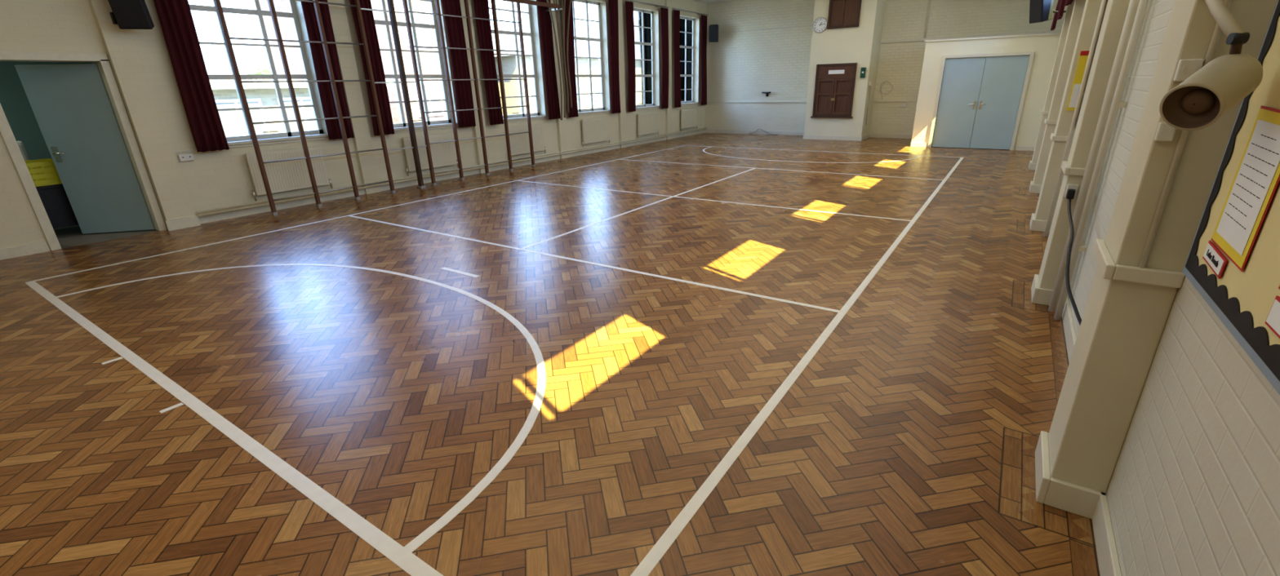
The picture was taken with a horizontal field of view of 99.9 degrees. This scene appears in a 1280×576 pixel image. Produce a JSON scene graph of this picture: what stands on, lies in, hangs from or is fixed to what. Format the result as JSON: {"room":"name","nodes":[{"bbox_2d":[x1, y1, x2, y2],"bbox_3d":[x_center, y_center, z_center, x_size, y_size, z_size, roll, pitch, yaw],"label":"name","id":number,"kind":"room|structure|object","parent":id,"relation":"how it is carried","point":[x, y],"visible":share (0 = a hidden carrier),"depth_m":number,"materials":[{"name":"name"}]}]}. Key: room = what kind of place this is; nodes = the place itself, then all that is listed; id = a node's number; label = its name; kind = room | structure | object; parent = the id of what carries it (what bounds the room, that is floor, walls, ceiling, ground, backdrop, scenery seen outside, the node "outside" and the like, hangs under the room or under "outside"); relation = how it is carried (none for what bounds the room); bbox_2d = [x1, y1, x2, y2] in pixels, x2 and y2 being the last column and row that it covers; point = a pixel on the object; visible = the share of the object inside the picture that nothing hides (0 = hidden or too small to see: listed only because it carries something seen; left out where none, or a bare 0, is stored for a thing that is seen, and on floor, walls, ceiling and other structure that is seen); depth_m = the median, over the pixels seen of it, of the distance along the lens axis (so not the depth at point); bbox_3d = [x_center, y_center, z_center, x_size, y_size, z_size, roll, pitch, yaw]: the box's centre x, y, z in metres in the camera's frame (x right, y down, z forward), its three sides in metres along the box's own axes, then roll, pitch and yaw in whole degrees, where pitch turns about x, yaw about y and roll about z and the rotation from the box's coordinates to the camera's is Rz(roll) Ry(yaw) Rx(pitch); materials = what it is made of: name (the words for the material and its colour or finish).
{"room":"community hall","nodes":[
{"label":"community hall","id":0,"kind":"room"},
{"bbox_2d":[0,61,92,159],"bbox_3d":[-8.185,-1.953,6.500,2.850,2.650,3.450,12,25,32],"label":"wall","id":1,"kind":"structure","parent":0,"point":[15,103],"depth_m":7.75,"materials":[{"name":"teal paint"}]},
{"bbox_2d":[0,0,706,250],"bbox_3d":[-3.419,-4.200,10.270,0.300,3.950,19.650,12,25,32],"label":"wall","id":2,"kind":"structure","parent":0,"point":[217,179],"depth_m":7.76,"materials":[{"name":"beige paint"}]},
{"bbox_2d":[0,51,166,250],"bbox_3d":[-6.703,-1.620,6.324,0.732,2.080,1.060,12,25,32],"label":"door","id":3,"kind":"structure","parent":2,"relation":"in","point":[79,111],"depth_m":6.41,"materials":[{"name":"paint"}]},
{"bbox_2d":[88,0,195,230],"bbox_3d":[-6.017,-2.637,6.320,0.100,3.950,0.300,12,25,32],"label":"pilaster","id":4,"kind":"object","parent":2,"relation":"attached to","point":[122,48],"visible":0.89,"depth_m":6.48,"materials":[{"name":"beige paint"}]},
{"bbox_2d":[107,0,154,29],"bbox_3d":[-5.766,-3.172,6.007,0.410,0.514,0.336,-9,22,-19],"label":"loudspeaker","id":5,"kind":"object","parent":4,"relation":"attached to","point":[127,14],"visible":1,"depth_m":5.99,"materials":[{"name":"black plastic"}]},
{"bbox_2d":[189,0,328,145],"bbox_3d":[-5.355,-3.339,7.403,0.250,2.535,1.560,12,25,32],"label":"window","id":6,"kind":"structure","parent":2,"relation":"in","point":[287,135],"depth_m":7.72,"materials":[{"name":"white metal"}]},
{"bbox_2d":[244,146,333,200],"bbox_3d":[-5.184,-1.714,7.951,0.093,0.650,1.106,12,25,32],"label":"radiator","id":7,"kind":"object","parent":2,"relation":"attached to","point":[287,175],"visible":0.88,"depth_m":7.88,"materials":[{"name":"beige metal"}]},
{"bbox_2d":[196,127,706,213],"bbox_3d":[-1.776,-3.233,12.714,0.028,0.027,14.600,12,25,32],"label":"pipe","id":8,"kind":"object","parent":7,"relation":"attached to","point":[393,180],"visible":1,"depth_m":9.59,"materials":[{"name":"metal"}]},
{"bbox_2d":[213,0,395,215],"bbox_3d":[-4.839,-3.041,7.771,0.385,3.620,1.894,12,25,32],"label":"wall bars","id":9,"kind":"object","parent":2,"relation":"attached to","point":[218,5],"visible":1,"depth_m":7.71,"materials":[{"name":"brown wood"}]},
{"bbox_2d":[0,129,704,260],"bbox_3d":[-3.196,-2.377,10.834,0.125,0.130,19.650,12,25,32],"label":"baseboard","id":10,"kind":"structure","parent":2,"relation":"attached to","point":[192,221],"depth_m":8.10,"materials":[{"name":"paint"}]},
{"bbox_2d":[327,0,381,194],"bbox_3d":[-4.557,-3.453,8.376,0.070,3.950,0.260,12,25,32],"label":"pilaster","id":11,"kind":"object","parent":2,"relation":"attached to","point":[346,57],"visible":1,"depth_m":8.50,"materials":[{"name":"beige paint"}]},
{"bbox_2d":[373,0,458,130],"bbox_3d":[-4.005,-4.086,9.280,0.250,2.535,1.560,12,25,32],"label":"window","id":12,"kind":"structure","parent":2,"relation":"in","point":[403,126],"depth_m":9.56,"materials":[{"name":"white metal"}]},
{"bbox_2d":[402,133,458,176],"bbox_3d":[-3.833,-2.461,9.829,0.093,0.650,1.106,12,25,32],"label":"radiator","id":13,"kind":"object","parent":2,"relation":"attached to","point":[442,154],"visible":0.73,"depth_m":9.83,"materials":[{"name":"beige metal"}]},
{"bbox_2d":[173,103,700,153],"bbox_3d":[-1.867,-3.977,12.490,0.020,0.025,14.630,12,25,32],"label":"trim","id":14,"kind":"structure","parent":2,"relation":"attached to","point":[324,138],"depth_m":8.88,"materials":[{"name":"white paint"}]},
{"bbox_2d":[197,128,706,217],"bbox_3d":[-1.774,-3.191,12.730,0.028,0.027,14.600,12,25,32],"label":"pipe","id":15,"kind":"object","parent":2,"relation":"attached to","point":[395,182],"visible":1,"depth_m":9.33,"materials":[{"name":"metal"}]},
{"bbox_2d":[459,0,491,173],"bbox_3d":[-3.207,-4.199,10.253,0.070,3.950,0.260,12,25,32],"label":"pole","id":16,"kind":"object","parent":2,"relation":"attached to","point":[477,133],"visible":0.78,"depth_m":10.42,"materials":[{"name":"wood"}]},
{"bbox_2d":[488,0,547,120],"bbox_3d":[-2.655,-4.832,11.158,0.250,2.535,1.560,12,25,32],"label":"window","id":17,"kind":"structure","parent":2,"relation":"in","point":[535,115],"depth_m":11.51,"materials":[{"name":"white metal"}]},
{"bbox_2d":[508,124,546,155],"bbox_3d":[-2.483,-3.207,11.706,0.093,0.650,1.106,12,25,32],"label":"radiator","id":18,"kind":"object","parent":2,"relation":"attached to","point":[519,143],"visible":0.86,"depth_m":11.62,"materials":[{"name":"beige metal"}]},
{"bbox_2d":[550,0,568,159],"bbox_3d":[-1.857,-4.946,12.131,0.070,3.950,0.260,12,25,32],"label":"pilaster","id":19,"kind":"object","parent":2,"relation":"attached to","point":[561,124],"visible":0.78,"depth_m":12.43,"materials":[{"name":"paint"}]},
{"bbox_2d":[572,0,611,114],"bbox_3d":[-1.305,-5.578,13.035,0.250,2.535,1.560,12,25,32],"label":"window","id":20,"kind":"structure","parent":2,"relation":"in","point":[592,110],"depth_m":13.26,"materials":[{"name":"white metal"}]},
{"bbox_2d":[581,116,609,146],"bbox_3d":[-1.133,-3.953,13.584,0.093,0.650,1.106,12,25,32],"label":"radiator","id":21,"kind":"object","parent":2,"relation":"attached to","point":[593,130],"visible":1,"depth_m":13.51,"materials":[{"name":"beige metal"}]},
{"bbox_2d":[617,0,626,147],"bbox_3d":[-0.507,-5.692,14.008,0.070,3.950,0.260,12,25,32],"label":"pilaster","id":22,"kind":"object","parent":2,"relation":"attached to","point":[622,115],"visible":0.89,"depth_m":14.11,"materials":[{"name":"paint"}]},
{"bbox_2d":[633,8,660,109],"bbox_3d":[0.045,-6.324,14.913,0.250,2.535,1.560,12,25,32],"label":"window","id":23,"kind":"structure","parent":2,"relation":"in","point":[643,20],"depth_m":15.20,"materials":[{"name":"white metal"}]},
{"bbox_2d":[626,0,668,8],"bbox_3d":[0.156,-7.585,14.345,0.144,0.027,2.160,12,25,32],"label":"rail","id":24,"kind":"object","parent":2,"relation":"attached to","point":[627,0],"visible":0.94,"depth_m":14.31,"materials":[{"name":"metal"}]},
{"bbox_2d":[625,0,635,111],"bbox_3d":[-0.243,-6.037,14.133,0.073,2.666,0.372,12,25,32],"label":"curtain","id":25,"kind":"object","parent":24,"relation":"hanging from","point":[628,5],"visible":1,"depth_m":14.11,"materials":[{"name":"red fabric"}]},
{"bbox_2d":[660,7,668,108],"bbox_3d":[0.713,-6.565,15.461,0.073,2.666,0.412,12,25,32],"label":"curtain","id":26,"kind":"object","parent":24,"relation":"hanging from","point":[664,11],"visible":1,"depth_m":15.43,"materials":[{"name":"red fabric"}]},
{"bbox_2d":[637,111,658,137],"bbox_3d":[0.217,-4.699,15.461,0.093,0.650,1.106,12,25,32],"label":"radiator","id":27,"kind":"object","parent":2,"relation":"attached to","point":[647,123],"visible":1,"depth_m":15.38,"materials":[{"name":"beige metal"}]},
{"bbox_2d":[664,0,671,139],"bbox_3d":[0.843,-6.438,15.886,0.070,3.950,0.260,12,25,32],"label":"pilaster","id":28,"kind":"object","parent":2,"relation":"attached to","point":[668,3],"visible":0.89,"depth_m":15.97,"materials":[{"name":"paint"}]},
{"bbox_2d":[680,107,697,131],"bbox_3d":[1.567,-5.446,17.339,0.093,0.650,1.106,12,25,32],"label":"radiator","id":29,"kind":"object","parent":2,"relation":"attached to","point":[688,116],"visible":1,"depth_m":17.25,"materials":[{"name":"beige metal"}]},
{"bbox_2d":[680,16,699,105],"bbox_3d":[1.395,-7.070,16.791,0.250,2.535,1.560,12,25,32],"label":"window","id":30,"kind":"structure","parent":2,"relation":"in","point":[686,24],"depth_m":17.08,"materials":[{"name":"white metal"}]},
{"bbox_2d":[672,8,708,15],"bbox_3d":[1.506,-8.332,16.223,0.144,0.027,2.160,12,25,32],"label":"rail","id":31,"kind":"object","parent":2,"relation":"attached to","point":[673,8],"visible":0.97,"depth_m":16.12,"materials":[{"name":"metal"}]},
{"bbox_2d":[673,9,680,107],"bbox_3d":[1.114,-6.784,16.013,0.076,2.666,0.370,12,25,32],"label":"curtain","id":32,"kind":"object","parent":31,"relation":"hanging from","point":[676,13],"visible":1,"depth_m":15.98,"materials":[{"name":"red fabric"}]},
{"bbox_2d":[700,14,706,105],"bbox_3d":[2.070,-7.313,17.343,0.076,2.666,0.409,12,25,32],"label":"curtain","id":33,"kind":"object","parent":31,"relation":"hanging from","point":[704,18],"visible":1,"depth_m":17.32,"materials":[{"name":"red fabric"}]},
{"bbox_3d":[-5.244,-4.601,6.835,0.144,0.027,2.160,12,25,32],"label":"rail","id":34,"kind":"object","parent":2,"relation":"attached to","visible":0},
{"bbox_2d":[153,0,229,152],"bbox_3d":[-5.646,-3.052,6.623,0.073,2.666,0.368,12,25,32],"label":"curtain","id":35,"kind":"object","parent":34,"relation":"hanging from","point":[175,18],"visible":1,"depth_m":6.76,"materials":[{"name":"red fabric"}]},
{"bbox_2d":[301,0,354,140],"bbox_3d":[-4.691,-3.580,7.952,0.073,2.666,0.408,12,25,32],"label":"curtain","id":36,"kind":"object","parent":34,"relation":"hanging from","point":[327,101],"visible":0.72,"depth_m":8.06,"materials":[{"name":"red fabric"}]},
{"bbox_3d":[-3.894,-5.347,8.712,0.144,0.027,2.160,12,25,32],"label":"rail","id":37,"kind":"object","parent":2,"relation":"attached to","visible":0},
{"bbox_2d":[349,0,394,135],"bbox_3d":[-4.292,-3.798,8.500,0.072,2.666,0.375,12,25,32],"label":"curtain","id":38,"kind":"object","parent":37,"relation":"hanging from","point":[367,15],"visible":0.74,"depth_m":8.62,"materials":[{"name":"red fabric"}]},
{"bbox_2d":[442,0,475,128],"bbox_3d":[-3.336,-4.326,9.829,0.072,2.666,0.415,12,25,32],"label":"curtain","id":39,"kind":"object","parent":37,"relation":"hanging from","point":[455,28],"visible":0.93,"depth_m":9.90,"materials":[{"name":"red fabric"}]},
{"bbox_3d":[-2.544,-6.093,10.590,0.144,0.027,2.160,12,25,32],"label":"rail","id":40,"kind":"object","parent":2,"relation":"attached to","visible":0},
{"bbox_2d":[473,0,503,124],"bbox_3d":[-2.936,-4.546,10.381,0.076,2.666,0.368,12,25,32],"label":"curtain","id":41,"kind":"object","parent":40,"relation":"hanging from","point":[481,6],"visible":0.94,"depth_m":10.42,"materials":[{"name":"red fabric"}]},
{"bbox_2d":[537,0,560,119],"bbox_3d":[-1.980,-5.074,11.710,0.076,2.666,0.407,12,25,32],"label":"curtain","id":42,"kind":"object","parent":40,"relation":"hanging from","point":[544,18],"visible":0.92,"depth_m":11.74,"materials":[{"name":"red fabric"}]},
{"bbox_3d":[-1.194,-6.839,12.467,0.144,0.027,2.160,12,25,32],"label":"rail","id":43,"kind":"object","parent":2,"relation":"attached to","visible":0},
{"bbox_2d":[564,0,578,117],"bbox_3d":[-1.595,-5.291,12.257,0.072,2.666,0.368,12,25,32],"label":"curtain","id":44,"kind":"object","parent":43,"relation":"hanging from","point":[573,112],"visible":0.76,"depth_m":12.30,"materials":[{"name":"red fabric"}]},
{"bbox_2d":[608,0,620,113],"bbox_3d":[-0.639,-5.819,13.586,0.072,2.666,0.408,12,25,32],"label":"curtain","id":45,"kind":"object","parent":43,"relation":"hanging from","point":[613,4],"visible":1,"depth_m":13.55,"materials":[{"name":"red fabric"}]},
{"bbox_2d":[0,133,1100,575],"bbox_3d":[-0.656,-1.726,9.266,12.530,0.100,19.650,12,25,32],"label":"floor","id":46,"kind":"structure","parent":0,"point":[906,445],"depth_m":3.17,"materials":[{"name":"brown wood"}]},
{"bbox_2d":[35,183,79,229],"bbox_3d":[-7.438,-1.035,6.891,0.605,0.620,0.580,12,25,32],"label":"trolley","id":47,"kind":"object","parent":46,"relation":"on","point":[55,200],"visible":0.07,"depth_m":6.67,"materials":[{"name":"black plastic"}]},
{"bbox_2d":[24,158,62,186],"bbox_3d":[-7.418,-1.450,6.711,0.481,0.278,0.501,12,25,32],"label":"plastic crate","id":48,"kind":"object","parent":47,"relation":"on","point":[43,172],"visible":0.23,"depth_m":6.57,"materials":[{"name":"plastic"}]},
{"bbox_2d":[35,183,63,190],"bbox_3d":[-7.448,-1.307,6.790,0.600,0.040,0.580,12,25,32],"label":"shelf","id":49,"kind":"object","parent":47,"relation":"attached to","point":[55,187],"depth_m":6.60,"materials":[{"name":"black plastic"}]},
{"bbox_2d":[25,281,443,575],"bbox_3d":[-2.989,0.534,3.313,6.598,0.001,0.062,12,25,32],"label":"court line","id":50,"kind":"object","parent":46,"relation":"on","point":[406,561],"visible":1,"depth_m":2.50,"materials":[{"name":"white paint"}]},
{"bbox_2d":[56,263,546,552],"bbox_3d":[-2.420,0.229,4.079,5.088,0.001,1.945,12,25,32],"label":"arc","id":51,"kind":"object","parent":46,"relation":"on","point":[506,458],"visible":1,"depth_m":2.87,"materials":[{"name":"white paint"}]},
{"bbox_2d":[25,145,685,283],"bbox_3d":[-2.254,-1.991,9.931,0.052,0.001,12.647,12,25,32],"label":"court line","id":52,"kind":"object","parent":46,"relation":"on","point":[683,145],"visible":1,"depth_m":6.75,"materials":[{"name":"white paint"}]},
{"bbox_2d":[360,0,426,188],"bbox_3d":[-3.972,-3.420,8.712,0.120,3.620,0.750,12,25,32],"label":"support post","id":53,"kind":"object","parent":46,"relation":"on","point":[392,11],"visible":1,"depth_m":8.86,"materials":[{"name":"brown wood"}]},
{"bbox_2d":[402,0,535,185],"bbox_3d":[-3.178,-3.959,10.082,0.385,3.620,2.574,12,25,32],"label":"wall bars","id":54,"kind":"object","parent":46,"relation":"on","point":[438,14],"visible":1,"depth_m":9.94,"materials":[{"name":"brown wood"}]},
{"bbox_2d":[500,0,562,11],"bbox_3d":[-2.450,-5.486,10.492,0.480,0.250,2.260,12,25,32],"label":"beam","id":55,"kind":"structure","parent":54,"relation":"attached to","point":[557,6],"depth_m":10.73,"materials":[{"name":"brown wood"}]},
{"bbox_2d":[349,215,839,312],"bbox_3d":[-1.275,-0.413,5.697,6.598,0.001,0.045,12,25,32],"label":"court line","id":56,"kind":"object","parent":46,"relation":"on","point":[466,238],"visible":1,"depth_m":4.95,"materials":[{"name":"white paint"}]},
{"bbox_2d":[520,196,673,248],"bbox_3d":[-0.379,-0.899,6.918,0.045,0.001,3.132,12,25,32],"label":"court line","id":57,"kind":"object","parent":46,"relation":"on","point":[548,239],"visible":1,"depth_m":6.59,"materials":[{"name":"white paint"}]},
{"bbox_2d":[517,180,911,221],"bbox_3d":[0.492,-1.390,8.154,6.598,0.001,0.045,12,25,32],"label":"court line","id":58,"kind":"object","parent":46,"relation":"on","point":[517,180],"visible":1,"depth_m":7.61,"materials":[{"name":"white paint"}]},
{"bbox_2d":[618,159,942,180],"bbox_3d":[2.269,-2.372,10.626,6.598,0.001,0.045,12,25,32],"label":"court line","id":59,"kind":"object","parent":46,"relation":"on","point":[619,159],"visible":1,"depth_m":10.16,"materials":[{"name":"white paint"}]},
{"bbox_2d":[630,157,963,575],"bbox_3d":[3.273,-0.808,6.427,0.052,0.001,12.647,12,25,32],"label":"court line","id":60,"kind":"object","parent":46,"relation":"on","point":[668,537],"visible":1,"depth_m":2.61,"materials":[{"name":"white paint"}]},
{"bbox_2d":[702,146,921,163],"bbox_3d":[3.465,-3.023,12.263,5.088,0.001,1.945,12,25,32],"label":"arc","id":61,"kind":"object","parent":46,"relation":"on","point":[708,147],"visible":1,"depth_m":11.31,"materials":[{"name":"white paint"}]},
{"bbox_2d":[1031,0,1075,163],"bbox_3d":[7.106,-3.999,9.013,0.170,3.950,0.320,12,25,32],"label":"pier","id":62,"kind":"object","parent":46,"relation":"on","point":[1069,7],"visible":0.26,"depth_m":9.09,"materials":[{"name":"beige paint"}]},
{"bbox_2d":[1032,0,1085,185],"bbox_3d":[5.761,-3.256,7.143,0.170,3.950,0.320,12,25,32],"label":"pier","id":63,"kind":"object","parent":46,"relation":"on","point":[1078,7],"visible":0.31,"depth_m":7.24,"materials":[{"name":"beige paint"}]},
{"bbox_2d":[1035,0,1107,221],"bbox_3d":[4.417,-2.513,5.273,0.170,3.950,0.320,12,25,32],"label":"pier","id":64,"kind":"object","parent":46,"relation":"on","point":[1091,8],"visible":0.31,"depth_m":5.48,"materials":[{"name":"beige paint"}]},
{"bbox_2d":[1066,50,1089,111],"bbox_3d":[4.341,-2.038,5.296,0.110,0.550,0.020,12,25,32],"label":"wall sign","id":65,"kind":"object","parent":64,"relation":"attached to","point":[1083,56],"visible":0.57,"depth_m":5.30,"materials":[{"name":"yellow paper"}]},
{"bbox_2d":[1038,0,1129,289],"bbox_3d":[3.072,-1.770,3.403,0.170,3.950,0.320,12,25,32],"label":"pier","id":66,"kind":"object","parent":46,"relation":"on","point":[1116,11],"visible":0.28,"depth_m":3.58,"materials":[{"name":"beige paint"}]},
{"bbox_2d":[1048,0,1277,493],"bbox_3d":[1.727,-1.027,1.534,0.170,3.950,0.320,12,25,32],"label":"pier","id":67,"kind":"object","parent":46,"relation":"on","point":[1122,325],"visible":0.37,"depth_m":1.79,"materials":[{"name":"beige paint"}]},
{"bbox_2d":[1154,122,1176,141],"bbox_3d":[1.593,-0.474,1.628,0.040,0.055,0.023,12,25,32],"label":"light switch","id":68,"kind":"object","parent":67,"relation":"attached to","point":[1165,132],"visible":0.8,"depth_m":1.62,"materials":[{"name":"white plastic"}]},
{"bbox_2d":[1137,0,1231,268],"bbox_3d":[1.604,-1.446,1.236,0.016,2.950,0.016,12,25,32],"label":"conduit","id":69,"kind":"object","parent":67,"relation":"attached to","point":[1217,32],"visible":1,"depth_m":1.65,"materials":[{"name":"white paint"}]},
{"bbox_2d":[1173,58,1204,81],"bbox_3d":[1.593,-0.633,1.561,0.050,0.060,0.028,12,25,32],"label":"light switch","id":70,"kind":"object","parent":67,"relation":"attached to","point":[1185,68],"visible":0.78,"depth_m":1.55,"materials":[{"name":"white plastic"}]},
{"bbox_2d":[1159,0,1262,130],"bbox_3d":[1.475,-0.633,1.355,0.168,0.429,0.474,17,28,40],"label":"spotlight","id":71,"kind":"object","parent":67,"relation":"attached to","point":[1199,101],"visible":1,"depth_m":1.28,"materials":[{"name":"beige metal"}]},
{"bbox_2d":[691,0,737,4],"bbox_3d":[0.491,-5.246,7.042,9.830,0.100,19.850,12,25,32],"label":"ceiling","id":72,"kind":"structure","parent":0,"point":[706,2],"depth_m":16.55,"materials":[{"name":"white paint"}]},
{"bbox_3d":[-1.674,-6.647,11.116,0.100,0.060,1.600,12,25,32],"label":"track","id":73,"kind":"object","parent":72,"relation":"attached to","visible":0},
{"bbox_2d":[546,0,562,119],"bbox_3d":[-1.873,-5.103,11.366,0.055,2.990,0.455,12,25,32],"label":"rope","id":74,"kind":"object","parent":73,"relation":"hanging from","point":[548,2],"visible":0.99,"depth_m":11.59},
{"bbox_2d":[552,0,565,117],"bbox_3d":[-1.760,-5.156,11.430,0.055,2.937,0.292,12,25,32],"label":"rope","id":75,"kind":"object","parent":73,"relation":"hanging from","point":[553,1],"visible":0.99,"depth_m":11.60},
{"bbox_2d":[560,0,568,112],"bbox_3d":[-1.621,-5.279,11.608,0.055,2.834,0.120,12,25,32],"label":"rope","id":76,"kind":"object","parent":73,"relation":"hanging from","point":[562,1],"visible":0.99,"depth_m":11.65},
{"bbox_2d":[566,0,572,107],"bbox_3d":[-1.480,-5.407,11.788,0.055,2.740,0.446,12,25,32],"label":"rope","id":77,"kind":"object","parent":73,"relation":"hanging from","point":[570,2],"visible":1,"depth_m":11.71,"materials":[{"name":"fabric"}]},
{"bbox_2d":[804,0,885,136],"bbox_3d":[5.680,-6.219,14.973,1.590,3.950,1.030,12,25,32],"label":"wall","id":78,"kind":"structure","parent":0,"point":[860,45],"depth_m":14.53,"materials":[{"name":"beige paint"}]},
{"bbox_2d":[813,17,827,32],"bbox_3d":[4.864,-7.093,14.500,0.378,0.378,0.071,12,25,32],"label":"wall clock","id":79,"kind":"object","parent":78,"relation":"attached to","point":[820,25],"visible":1,"depth_m":14.48,"materials":[{"name":"white plastic"}]},
{"bbox_2d":[810,62,857,118],"bbox_3d":[5.340,-5.426,14.809,1.140,1.400,0.090,12,25,32],"label":"hatch","id":80,"kind":"object","parent":78,"relation":"attached to","point":[833,98],"visible":1,"depth_m":14.81,"materials":[{"name":"brown wood"}]},
{"bbox_2d":[826,0,862,29],"bbox_3d":[5.356,-7.225,14.094,0.800,0.730,0.070,12,25,32],"label":"upper cabinet","id":81,"kind":"object","parent":78,"relation":"attached to","point":[851,15],"visible":1,"depth_m":14.10,"materials":[{"name":"brown wood"}]},
{"bbox_2d":[704,129,1035,151],"bbox_3d":[5.534,-4.244,15.191,9.380,0.110,2.070,12,25,32],"label":"baseboard","id":82,"kind":"structure","parent":78,"relation":"attached to","point":[729,131],"depth_m":15.42,"materials":[{"name":"white paint"}]},
{"bbox_2d":[704,0,1066,140],"bbox_3d":[6.015,-6.388,15.397,9.800,3.950,0.100,12,25,32],"label":"wall","id":83,"kind":"structure","parent":0,"point":[741,66],"depth_m":16.04,"materials":[{"name":"white paint"}]},
{"bbox_2d":[708,24,718,42],"bbox_3d":[2.331,-8.040,16.976,0.296,0.514,0.519,2,21,9],"label":"loudspeaker","id":84,"kind":"object","parent":83,"relation":"attached to","point":[713,28],"visible":1,"depth_m":16.79,"materials":[{"name":"black plastic"}]},
{"bbox_2d":[706,24,1061,102],"bbox_3d":[6.046,-6.405,15.270,9.380,2.130,0.050,12,25,32],"label":"trim","id":85,"kind":"structure","parent":83,"relation":"attached to","point":[1049,31],"depth_m":14.00,"materials":[{"name":"white paint"}]},
{"bbox_2d":[911,34,1060,150],"bbox_3d":[8.329,-4.696,13.014,2.600,2.360,2.050,12,25,32],"label":"wall","id":86,"kind":"structure","parent":0,"point":[1045,47],"depth_m":11.93,"materials":[{"name":"beige paint"}]},
{"bbox_2d":[928,51,1034,150],"bbox_3d":[7.739,-4.248,12.310,1.740,2.050,0.169,12,25,32],"label":"door","id":87,"kind":"structure","parent":86,"relation":"in","point":[960,79],"depth_m":12.27,"materials":[{"name":"blue paint"}]},
{"bbox_2d":[924,32,1061,42],"bbox_3d":[8.279,-5.816,12.585,2.630,0.040,2.080,12,25,32],"label":"trim","id":88,"kind":"structure","parent":86,"relation":"on","point":[1048,33],"depth_m":11.75,"materials":[{"name":"white paint"}]},
{"bbox_2d":[1068,0,1279,575],"bbox_3d":[4.551,-2.495,5.216,0.120,3.950,19.650,12,25,32],"label":"wall","id":89,"kind":"structure","parent":0,"point":[1193,489],"depth_m":1.44,"materials":[{"name":"white paint"}]},
{"bbox_2d":[1029,0,1066,23],"bbox_3d":[7.340,-5.009,9.558,0.725,0.514,0.302,-2,21,-1],"label":"loudspeaker","id":90,"kind":"object","parent":89,"relation":"attached to","point":[1040,11],"visible":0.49,"depth_m":9.51,"materials":[{"name":"black plastic"}]},
{"bbox_2d":[1029,0,1042,22],"bbox_3d":[7.037,-4.973,9.558,0.099,0.431,0.270,-4,21,-5],"label":"grille","id":91,"kind":"object","parent":90,"relation":"attached to","point":[1035,6],"depth_m":9.56,"materials":[{"name":"black fabric"}]},
{"bbox_2d":[1065,189,1081,324],"bbox_3d":[2.588,-0.117,3.255,0.102,0.734,1.403,10,24,28],"label":"power cable","id":92,"kind":"object","parent":89,"relation":"attached to","point":[1070,193],"visible":0.85,"depth_m":3.11,"materials":[{"name":"black plastic"}]},
{"bbox_2d":[1028,160,1121,575],"bbox_3d":[3.892,-0.415,5.177,0.195,0.120,17.580,12,25,32],"label":"baseboard","id":93,"kind":"structure","parent":89,"relation":"attached to","point":[1066,496],"depth_m":2.09,"materials":[{"name":"white paint"}]},
{"bbox_2d":[1043,0,1107,237],"bbox_3d":[4.232,-2.382,4.940,0.079,3.950,0.040,12,25,32],"label":"pipe","id":94,"kind":"object","parent":89,"relation":"attached to","point":[1104,2],"visible":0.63,"depth_m":5.19,"materials":[{"name":"white paint"}]},
{"bbox_2d":[1061,160,1102,176],"bbox_3d":[3.086,-0.837,3.764,0.195,0.050,0.370,12,25,32],"label":"trim","id":95,"kind":"structure","parent":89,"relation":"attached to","point":[1067,171],"depth_m":3.65,"materials":[{"name":"white paint"}]},
{"bbox_2d":[1048,0,1139,312],"bbox_3d":[2.947,-1.677,3.168,0.097,3.950,0.056,12,25,32],"label":"pipe","id":96,"kind":"object","parent":89,"relation":"attached to","point":[1133,5],"visible":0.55,"depth_m":3.44,"materials":[{"name":"metal"}]},
{"bbox_2d":[1053,0,1148,320],"bbox_3d":[2.869,-1.626,3.037,0.069,3.950,0.040,12,25,32],"label":"pipe","id":97,"kind":"object","parent":89,"relation":"attached to","point":[1117,104],"visible":1,"depth_m":3.32,"materials":[{"name":"metal"}]},
{"bbox_2d":[1092,239,1185,288],"bbox_3d":[1.742,-0.094,1.894,0.195,0.050,0.370,12,25,32],"label":"trim","id":98,"kind":"structure","parent":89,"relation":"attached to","point":[1108,270],"depth_m":1.77,"materials":[{"name":"white paint"}]},
{"bbox_2d":[1182,0,1279,395],"bbox_3d":[0.859,-0.242,0.299,0.033,1.340,2.805,12,25,32],"label":"notice board","id":99,"kind":"object","parent":89,"relation":"attached to","point":[1243,301],"visible":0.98,"depth_m":1.29,"materials":[{"name":"beige paper"}]},
{"bbox_2d":[1202,240,1227,279],"bbox_3d":[1.502,-0.077,1.407,0.006,0.058,0.172,12,25,32],"label":"name label","id":100,"kind":"object","parent":99,"relation":"attached to","point":[1214,258],"visible":1,"depth_m":1.39,"materials":[{"name":"white paper"}]},
{"bbox_2d":[1211,105,1279,271],"bbox_3d":[1.461,-0.244,1.285,0.004,0.353,0.290,12,25,32],"label":"notice","id":101,"kind":"object","parent":99,"relation":"attached to","point":[1255,181],"visible":1,"depth_m":1.28,"materials":[{"name":"white paper"}]},
{"bbox_2d":[1264,295,1279,338],"bbox_3d":[1.224,0.069,1.017,0.004,0.060,0.170,12,25,32],"label":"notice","id":102,"kind":"object","parent":99,"relation":"attached to","point":[1273,321],"visible":1,"depth_m":1.06,"materials":[{"name":"white paper"}]},
{"label":"outside","id":103,"kind":"structure","parent":0,"visible":0},
{"bbox_3d":[-20.332,-15.361,47.341,70.850,0.100,120.000,12,25,32],"label":"ground","id":104,"kind":"structure","parent":103,"visible":0},
{"bbox_2d":[209,78,394,137],"bbox_3d":[-12.992,-5.217,16.652,7.700,2.300,7.200,12,25,32],"label":"house","id":105,"kind":"structure","parent":104,"relation":"on","point":[224,91],"depth_m":14.44,"materials":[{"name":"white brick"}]},
{"bbox_2d":[258,0,446,124],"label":"window","id":106,"kind":"structure","parent":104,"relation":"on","point":[429,64],"depth_m":21.48,"materials":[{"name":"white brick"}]},
{"bbox_2d":[490,26,638,115],"bbox_3d":[-6.487,-12.983,32.831,10.700,5.050,13.200,12,25,32],"label":"house","id":107,"kind":"structure","parent":104,"relation":"on","point":[511,87],"depth_m":27.24,"materials":[{"name":"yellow brick"}]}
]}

